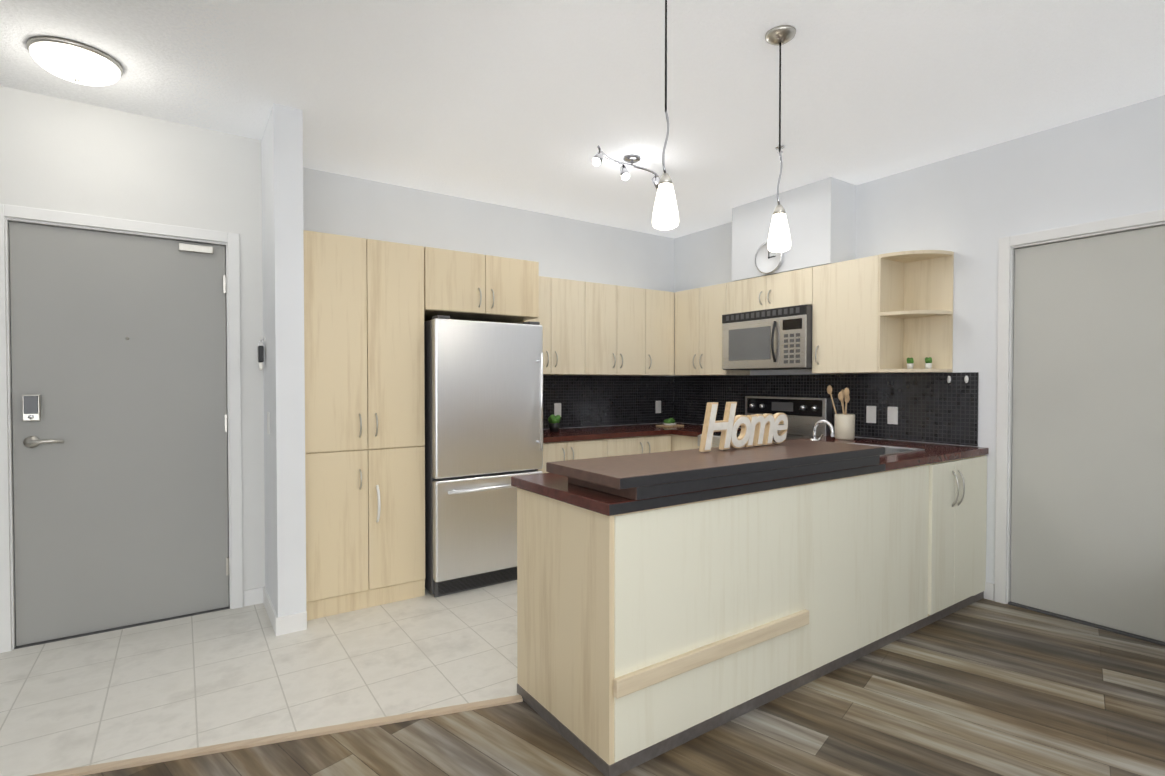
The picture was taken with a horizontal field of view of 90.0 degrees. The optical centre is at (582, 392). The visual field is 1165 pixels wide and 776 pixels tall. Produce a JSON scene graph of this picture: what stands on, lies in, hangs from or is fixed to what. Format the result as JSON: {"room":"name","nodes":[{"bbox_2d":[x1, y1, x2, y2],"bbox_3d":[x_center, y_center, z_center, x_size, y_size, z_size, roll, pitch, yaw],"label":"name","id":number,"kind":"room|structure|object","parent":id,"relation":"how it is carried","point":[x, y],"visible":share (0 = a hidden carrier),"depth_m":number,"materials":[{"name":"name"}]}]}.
{"room":"kitchen","nodes":[
{"label":"kitchen","id":0,"kind":"room"},
{"bbox_2d":[0,86,263,625],"bbox_3d":[-3.565,-0.097,2.372,4.250,2.740,0.150,-1,1,-35],"label":"wall","id":1,"kind":"structure","parent":0,"point":[57,154],"depth_m":3.14,"materials":[{"name":"paint"}]},
{"bbox_2d":[9,222,228,645],"bbox_3d":[-2.417,0.205,3.103,0.904,2.088,0.114,-1,1,-35],"label":"entrance door","id":2,"kind":"structure","parent":1,"relation":"in","point":[119,404],"depth_m":3.08,"materials":[{"name":"grey metal"}]},
{"bbox_2d":[0,204,242,652],"bbox_3d":[-2.441,0.174,3.135,1.036,2.173,0.134,-1,1,-35],"label":"door frame","id":3,"kind":"structure","parent":1,"relation":"attached to","point":[7,548],"depth_m":3.03,"materials":[{"name":"white wood"}]},
{"bbox_2d":[0,580,518,775],"bbox_3d":[-1.692,1.264,2.727,7.770,0.008,2.110,-1,1,-35],"label":"floor","id":4,"kind":"structure","parent":0,"point":[213,678],"depth_m":2.59,"materials":[{"name":"white tile"}]},
{"bbox_2d":[303,230,424,619],"bbox_3d":[-1.443,0.178,3.656,0.675,2.132,0.825,-1,1,-35],"label":"pantry cabinet","id":5,"kind":"object","parent":4,"relation":"on","point":[364,410],"visible":0.94,"depth_m":3.34,"materials":[{"name":"beige wood"}]},
{"bbox_2d":[424,315,542,596],"bbox_3d":[-0.789,0.382,4.014,0.750,1.712,0.891,-1,1,-35],"label":"refrigerator","id":6,"kind":"object","parent":4,"relation":"on","point":[483,412],"visible":0.83,"depth_m":3.64,"materials":[{"name":"grey metal"}]},
{"bbox_2d":[538,439,609,472],"bbox_3d":[-0.271,0.792,4.601,0.703,0.872,0.617,-1,1,-35],"label":"base cabinet","id":7,"kind":"object","parent":4,"relation":"on","point":[572,450],"depth_m":4.37,"materials":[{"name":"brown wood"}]},
{"bbox_2d":[543,423,702,442],"bbox_3d":[0.267,0.330,4.952,1.995,0.040,0.638,-1,1,-35],"label":"countertop","id":8,"kind":"structure","parent":7,"relation":"on","point":[619,431],"depth_m":4.71,"materials":[{"name":"laminate"}]},
{"bbox_2d":[548,415,560,431],"bbox_3d":[-0.225,0.245,4.662,0.102,0.138,0.103,-1,1,-35],"label":"potted plant","id":9,"kind":"object","parent":8,"relation":"on","point":[554,423],"visible":1,"depth_m":4.63,"materials":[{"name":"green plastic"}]},
{"bbox_2d":[656,418,683,426],"bbox_3d":[0.791,0.266,5.266,0.220,0.077,0.140,-1,1,-35],"label":"potted plant","id":10,"kind":"object","parent":8,"relation":"on","point":[669,422],"visible":1,"depth_m":5.23,"materials":[{"name":"green plant"}]},
{"bbox_2d":[610,436,645,456],"bbox_3d":[0.173,0.787,4.907,0.375,0.872,0.617,-1,1,-35],"label":"base cabinet","id":11,"kind":"object","parent":4,"relation":"on","point":[627,445],"depth_m":4.66,"materials":[{"name":"brown wood"}]},
{"bbox_2d":[646,434,673,452],"bbox_3d":[0.450,0.784,5.098,0.299,0.872,0.617,-1,1,-35],"label":"base cabinet","id":12,"kind":"object","parent":4,"relation":"on","point":[656,443],"depth_m":4.85,"materials":[{"name":"brown wood"}]},
{"bbox_2d":[674,435,699,450],"bbox_3d":[1.101,0.786,4.981,0.596,0.872,0.358,-1,1,-35],"label":"base cabinet","id":13,"kind":"object","parent":4,"relation":"on","point":[681,442],"depth_m":4.81,"materials":[{"name":"brown wood"}]},
{"bbox_2d":[667,427,740,436],"bbox_3d":[1.084,0.330,4.937,0.667,0.040,0.314,-1,1,-35],"label":"countertop","id":14,"kind":"structure","parent":13,"relation":"on","point":[684,431],"depth_m":4.85,"materials":[{"name":"laminate"}]},
{"bbox_2d":[698,396,831,448],"bbox_3d":[1.368,0.634,4.480,0.706,1.192,0.756,-1,1,-35],"label":"range","id":15,"kind":"object","parent":4,"relation":"on","point":[804,415],"visible":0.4,"depth_m":4.50,"materials":[{"name":"metal"}]},
{"bbox_2d":[256,103,307,616],"bbox_3d":[-1.674,-0.111,3.256,0.135,2.740,0.540,-1,1,-35],"label":"wall","id":16,"kind":"structure","parent":0,"point":[268,198],"depth_m":3.05,"materials":[{"name":"paint"}]},
{"bbox_2d":[258,336,265,369],"bbox_3d":[-1.837,-0.225,3.337,0.038,0.195,0.060,-1,1,-35],"label":"thermostat","id":17,"kind":"object","parent":16,"relation":"hanging from","point":[260,354],"visible":1,"depth_m":3.31,"materials":[{"name":"white plastic"}]},
{"bbox_2d":[256,587,280,635],"bbox_3d":[-1.745,1.205,3.229,0.035,0.092,0.562,-1,1,-35],"label":"baseboard","id":18,"kind":"structure","parent":16,"relation":"attached to","point":[262,595],"depth_m":3.21,"materials":[{"name":"white wood"}]},
{"bbox_2d":[308,168,675,428],"bbox_3d":[-0.618,-0.137,4.798,3.625,2.740,0.120,-1,1,-35],"label":"wall","id":19,"kind":"structure","parent":0,"point":[338,204],"depth_m":4.64,"materials":[{"name":"paint"}]},
{"bbox_2d":[424,247,538,323],"bbox_3d":[-0.838,0.171,4.083,0.799,2.132,0.810,-1,1,-35],"label":"upper cabinet","id":20,"kind":"object","parent":19,"relation":"attached to","point":[459,285],"visible":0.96,"depth_m":3.76,"materials":[{"name":"beige wood"}]},
{"bbox_2d":[526,276,585,374],"bbox_3d":[-0.357,-0.526,4.696,0.693,0.760,0.327,-1,1,-35],"label":"upper cabinet","id":21,"kind":"object","parent":19,"relation":"attached to","point":[562,302],"depth_m":4.64,"materials":[{"name":"brown wood"}]},
{"bbox_2d":[543,375,674,428],"bbox_3d":[0.082,0.074,5.203,1.980,0.453,0.010,-1,1,-35],"label":"backsplash","id":22,"kind":"structure","parent":19,"relation":"attached to","point":[586,401],"depth_m":5.30,"materials":[{"name":"tile"}]},
{"bbox_2d":[554,403,560,416],"bbox_3d":[-0.211,0.150,4.991,0.070,0.120,0.008,-1,1,-35],"label":"electrical outlet plate","id":23,"kind":"object","parent":22,"relation":"attached to","point":[557,406],"depth_m":4.99,"materials":[{"name":"white plastic"}]},
{"bbox_2d":[655,401,660,412],"bbox_3d":[0.736,0.139,5.644,0.070,0.120,0.008,-1,1,-35],"label":"electrical outlet plate","id":24,"kind":"object","parent":22,"relation":"attached to","point":[658,403],"depth_m":5.64,"materials":[{"name":"white plastic"}]},
{"bbox_2d":[586,282,649,375],"bbox_3d":[0.196,-0.532,5.077,0.650,0.760,0.327,-1,1,-35],"label":"upper cabinet","id":25,"kind":"object","parent":19,"relation":"attached to","point":[590,328],"depth_m":4.95,"materials":[{"name":"brown wood"}]},
{"bbox_2d":[650,289,674,375],"bbox_3d":[0.613,-0.537,5.365,0.365,0.760,0.327,-1,1,-35],"label":"upper cabinet","id":26,"kind":"object","parent":19,"relation":"attached to","point":[662,303],"depth_m":5.24,"materials":[{"name":"brown wood"}]},
{"bbox_2d":[0,0,1164,237],"bbox_3d":[-0.423,-1.491,0.840,8.010,0.100,6.820,-1,1,-35],"label":"ceiling","id":27,"kind":"structure","parent":0,"point":[528,104],"depth_m":2.76,"materials":[{"name":"white paint"}]},
{"bbox_2d":[26,36,122,85],"bbox_3d":[-2.218,-1.415,2.555,0.320,0.109,0.320,-1,1,-35],"label":"dome light","id":28,"kind":"object","parent":27,"relation":"attached to","point":[74,61],"visible":1,"depth_m":2.48,"materials":[{"name":"white glass"}]},
{"bbox_2d":[592,145,659,190],"bbox_3d":[0.310,-1.409,3.677,0.127,0.159,0.770,1,1,44],"label":"track spotlight","id":29,"kind":"object","parent":27,"relation":"attached to","point":[597,158],"visible":0.85,"depth_m":3.64,"materials":[{"name":"silver metal"}]},
{"bbox_2d":[652,0,678,229],"bbox_3d":[0.291,-1.018,2.033,0.124,0.884,0.124,-1,1,-35],"label":"pendant lamp","id":30,"kind":"object","parent":27,"relation":"hanging from","point":[665,215],"visible":1,"depth_m":2.02,"materials":[{"name":"white glass"}]},
{"bbox_2d":[775,145,784,153],"bbox_3d":[1.195,-1.468,3.523,0.060,0.036,0.060,-1,1,-35],"label":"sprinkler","id":31,"kind":"object","parent":27,"relation":"attached to","point":[777,147],"visible":0.69,"depth_m":3.52,"materials":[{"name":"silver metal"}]},
{"bbox_2d":[765,25,795,252],"bbox_3d":[0.809,-1.024,2.390,0.124,0.884,0.124,-1,1,-35],"label":"pendant lamp","id":32,"kind":"object","parent":27,"relation":"hanging from","point":[779,239],"visible":1,"depth_m":2.37,"materials":[{"name":"white glass"}]},
{"bbox_2d":[83,598,1164,775],"bbox_3d":[-0.423,1.329,0.887,8.010,0.060,6.820,-1,1,-35],"label":"floor","id":33,"kind":"structure","parent":0,"point":[984,687],"depth_m":2.21,"materials":[{"name":"brown wood"}]},
{"bbox_2d":[29,695,522,775],"bbox_3d":[-2.693,1.280,1.642,5.123,0.011,0.035,0,1,-18],"label":"transition strip","id":34,"kind":"object","parent":33,"relation":"on","point":[162,757],"depth_m":2.13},
{"bbox_2d":[517,463,936,775],"bbox_3d":[0.803,0.827,2.794,2.162,0.880,0.659,-1,1,-35],"label":"base cabinet","id":35,"kind":"object","parent":33,"relation":"on","point":[643,636],"depth_m":2.26,"materials":[{"name":"wood"}]},
{"bbox_2d":[937,456,980,619],"bbox_3d":[1.914,0.814,3.560,0.538,0.880,0.659,-1,1,-35],"label":"base cabinet","id":36,"kind":"object","parent":33,"relation":"on","point":[958,480],"depth_m":3.31,"materials":[{"name":"wood"}]},
{"bbox_2d":[511,438,988,515],"bbox_3d":[1.078,0.363,2.990,2.887,0.040,0.686,-1,1,-35],"label":"countertop","id":37,"kind":"structure","parent":36,"relation":"on","point":[556,487],"depth_m":2.35,"materials":[{"name":"laminate"}]},
{"bbox_2d":[546,439,884,499],"bbox_3d":[0.662,0.309,2.551,1.635,0.082,0.465,-1,1,-35],"label":"bar","id":38,"kind":"object","parent":37,"relation":"on","point":[646,475],"visible":0.98,"depth_m":2.27,"materials":[{"name":"brown wood"}]},
{"bbox_2d":[699,402,787,451],"bbox_3d":[0.787,0.151,2.786,0.666,0.219,0.027,-1,1,-39],"label":"home sign","id":39,"kind":"object","parent":38,"relation":"on","point":[758,429],"visible":0.98,"depth_m":2.74,"materials":[{"name":"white wood"}]},
{"bbox_2d":[810,420,833,440],"bbox_3d":[1.485,0.248,3.559,0.113,0.170,0.155,-1,1,-35],"label":"faucet","id":40,"kind":"object","parent":37,"relation":"on","point":[817,423],"visible":0.85,"depth_m":3.55,"materials":[{"name":"silver metal"}]},
{"bbox_2d":[847,443,924,455],"bbox_3d":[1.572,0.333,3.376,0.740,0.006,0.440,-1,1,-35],"label":"sink","id":41,"kind":"object","parent":37,"relation":"in","point":[889,450],"visible":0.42,"depth_m":3.42,"materials":[{"name":"silver metal"}]},
{"bbox_2d":[977,455,986,600],"bbox_3d":[2.205,0.811,3.760,0.167,0.880,0.659,-1,1,-35],"label":"base cabinet","id":42,"kind":"object","parent":33,"relation":"on","point":[980,594],"depth_m":3.52,"materials":[{"name":"wood"}]},
{"bbox_2d":[785,435,870,441],"bbox_3d":[1.714,0.345,4.049,0.637,0.040,0.328,-1,1,-35],"label":"countertop","id":43,"kind":"structure","parent":42,"relation":"on","point":[825,438],"depth_m":4.12,"materials":[{"name":"laminate"}]},
{"bbox_2d":[827,385,854,439],"bbox_3d":[1.827,0.136,4.067,0.132,0.376,0.243,0,1,-8],"label":"utensil crock","id":44,"kind":"object","parent":43,"relation":"on","point":[844,425],"visible":1,"depth_m":4.01,"materials":[{"name":"beige ceramic"}]},
{"bbox_2d":[732,177,855,280],"bbox_3d":[1.598,-1.205,4.486,0.310,0.595,0.880,-1,1,-35],"label":"wall","id":45,"kind":"structure","parent":0,"point":[821,217],"depth_m":4.21,"materials":[{"name":"paint"}]},
{"bbox_2d":[755,241,782,273],"bbox_3d":[1.422,-1.030,4.441,0.026,0.245,0.245,-1,1,-35],"label":"clock","id":46,"kind":"object","parent":45,"relation":"attached to","point":[767,261],"visible":0.67,"depth_m":4.45,"materials":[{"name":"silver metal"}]},
{"bbox_2d":[674,95,1164,603],"bbox_3d":[2.782,-0.110,3.164,0.120,2.740,6.670,-1,1,-35],"label":"wall","id":47,"kind":"structure","parent":0,"point":[1110,164],"depth_m":3.52,"materials":[{"name":"paint"}]},
{"bbox_2d":[675,283,749,375],"bbox_3d":[1.134,-0.534,5.166,0.307,0.760,0.629,-1,1,-35],"label":"upper cabinet","id":48,"kind":"object","parent":47,"relation":"attached to","point":[699,312],"depth_m":5.05,"materials":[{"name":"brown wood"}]},
{"bbox_2d":[727,267,810,313],"bbox_3d":[1.540,-0.771,4.574,0.307,0.265,0.799,-1,1,-35],"label":"upper cabinet","id":49,"kind":"object","parent":47,"relation":"attached to","point":[790,288],"depth_m":4.45,"materials":[{"name":"brown wood"}]},
{"bbox_2d":[722,305,812,369],"bbox_3d":[1.499,-0.407,4.540,0.420,0.448,0.774,-1,1,-35],"label":"microwave","id":50,"kind":"object","parent":49,"relation":"attached to","point":[775,339],"visible":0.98,"depth_m":4.39,"materials":[{"name":"grey metal"}]},
{"bbox_2d":[675,372,978,445],"bbox_3d":[1.663,0.083,4.673,0.010,0.453,2.678,-1,1,-35],"label":"backsplash","id":51,"kind":"structure","parent":47,"relation":"attached to","point":[935,408],"depth_m":4.08,"materials":[{"name":"tile"}]},
{"bbox_2d":[866,406,897,423],"bbox_3d":[2.083,0.156,4.051,0.008,0.116,0.218,-1,1,-35],"label":"electrical outlet plate","id":52,"kind":"object","parent":51,"relation":"attached to","point":[892,415],"depth_m":4.02,"materials":[{"name":"white plastic"}]},
{"bbox_2d":[947,375,968,382],"bbox_3d":[2.352,-0.084,3.652,0.012,0.048,0.124,-1,1,-35],"label":"hook","id":53,"kind":"object","parent":51,"relation":"attached to","point":[966,378],"depth_m":3.62,"materials":[{"name":"white plastic"}]},
{"bbox_2d":[811,255,878,373],"bbox_3d":[1.903,-0.515,4.052,0.307,0.760,0.480,-1,1,-35],"label":"upper cabinet","id":54,"kind":"object","parent":47,"relation":"attached to","point":[841,297],"depth_m":3.95,"materials":[{"name":"brown wood"}]},
{"bbox_2d":[878,250,953,372],"bbox_3d":[2.127,-0.509,3.723,0.312,0.760,0.312,-1,1,-35],"label":"corner shelf","id":55,"kind":"object","parent":47,"relation":"attached to","point":[915,305],"visible":1,"depth_m":3.79,"materials":[{"name":"brown wood"}]},
{"bbox_2d":[907,357,913,368],"bbox_3d":[2.143,-0.192,3.809,0.043,0.076,0.044,-1,1,-35],"label":"potted plant","id":56,"kind":"object","parent":55,"relation":"on","point":[910,362],"visible":0.98,"depth_m":3.79,"materials":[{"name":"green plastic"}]},
{"bbox_2d":[925,357,931,368],"bbox_3d":[2.224,-0.190,3.744,0.043,0.076,0.044,-1,1,-35],"label":"potted plant","id":57,"kind":"object","parent":55,"relation":"on","point":[928,363],"visible":0.96,"depth_m":3.73,"materials":[{"name":"white plastic"}]},
{"bbox_2d":[994,209,1164,645],"bbox_3d":[2.812,0.174,3.111,0.134,2.173,0.996,-1,1,-35],"label":"door frame","id":58,"kind":"structure","parent":47,"relation":"attached to","point":[1006,254],"depth_m":3.44,"materials":[{"name":"white wood"}]},
{"bbox_2d":[1010,225,1164,641],"bbox_3d":[2.779,0.205,3.088,0.114,2.088,0.860,-1,1,-35],"label":"bedroom door","id":59,"kind":"structure","parent":47,"relation":"in","point":[1088,495],"depth_m":3.15,"materials":[{"name":"grey metal"}]}
]}

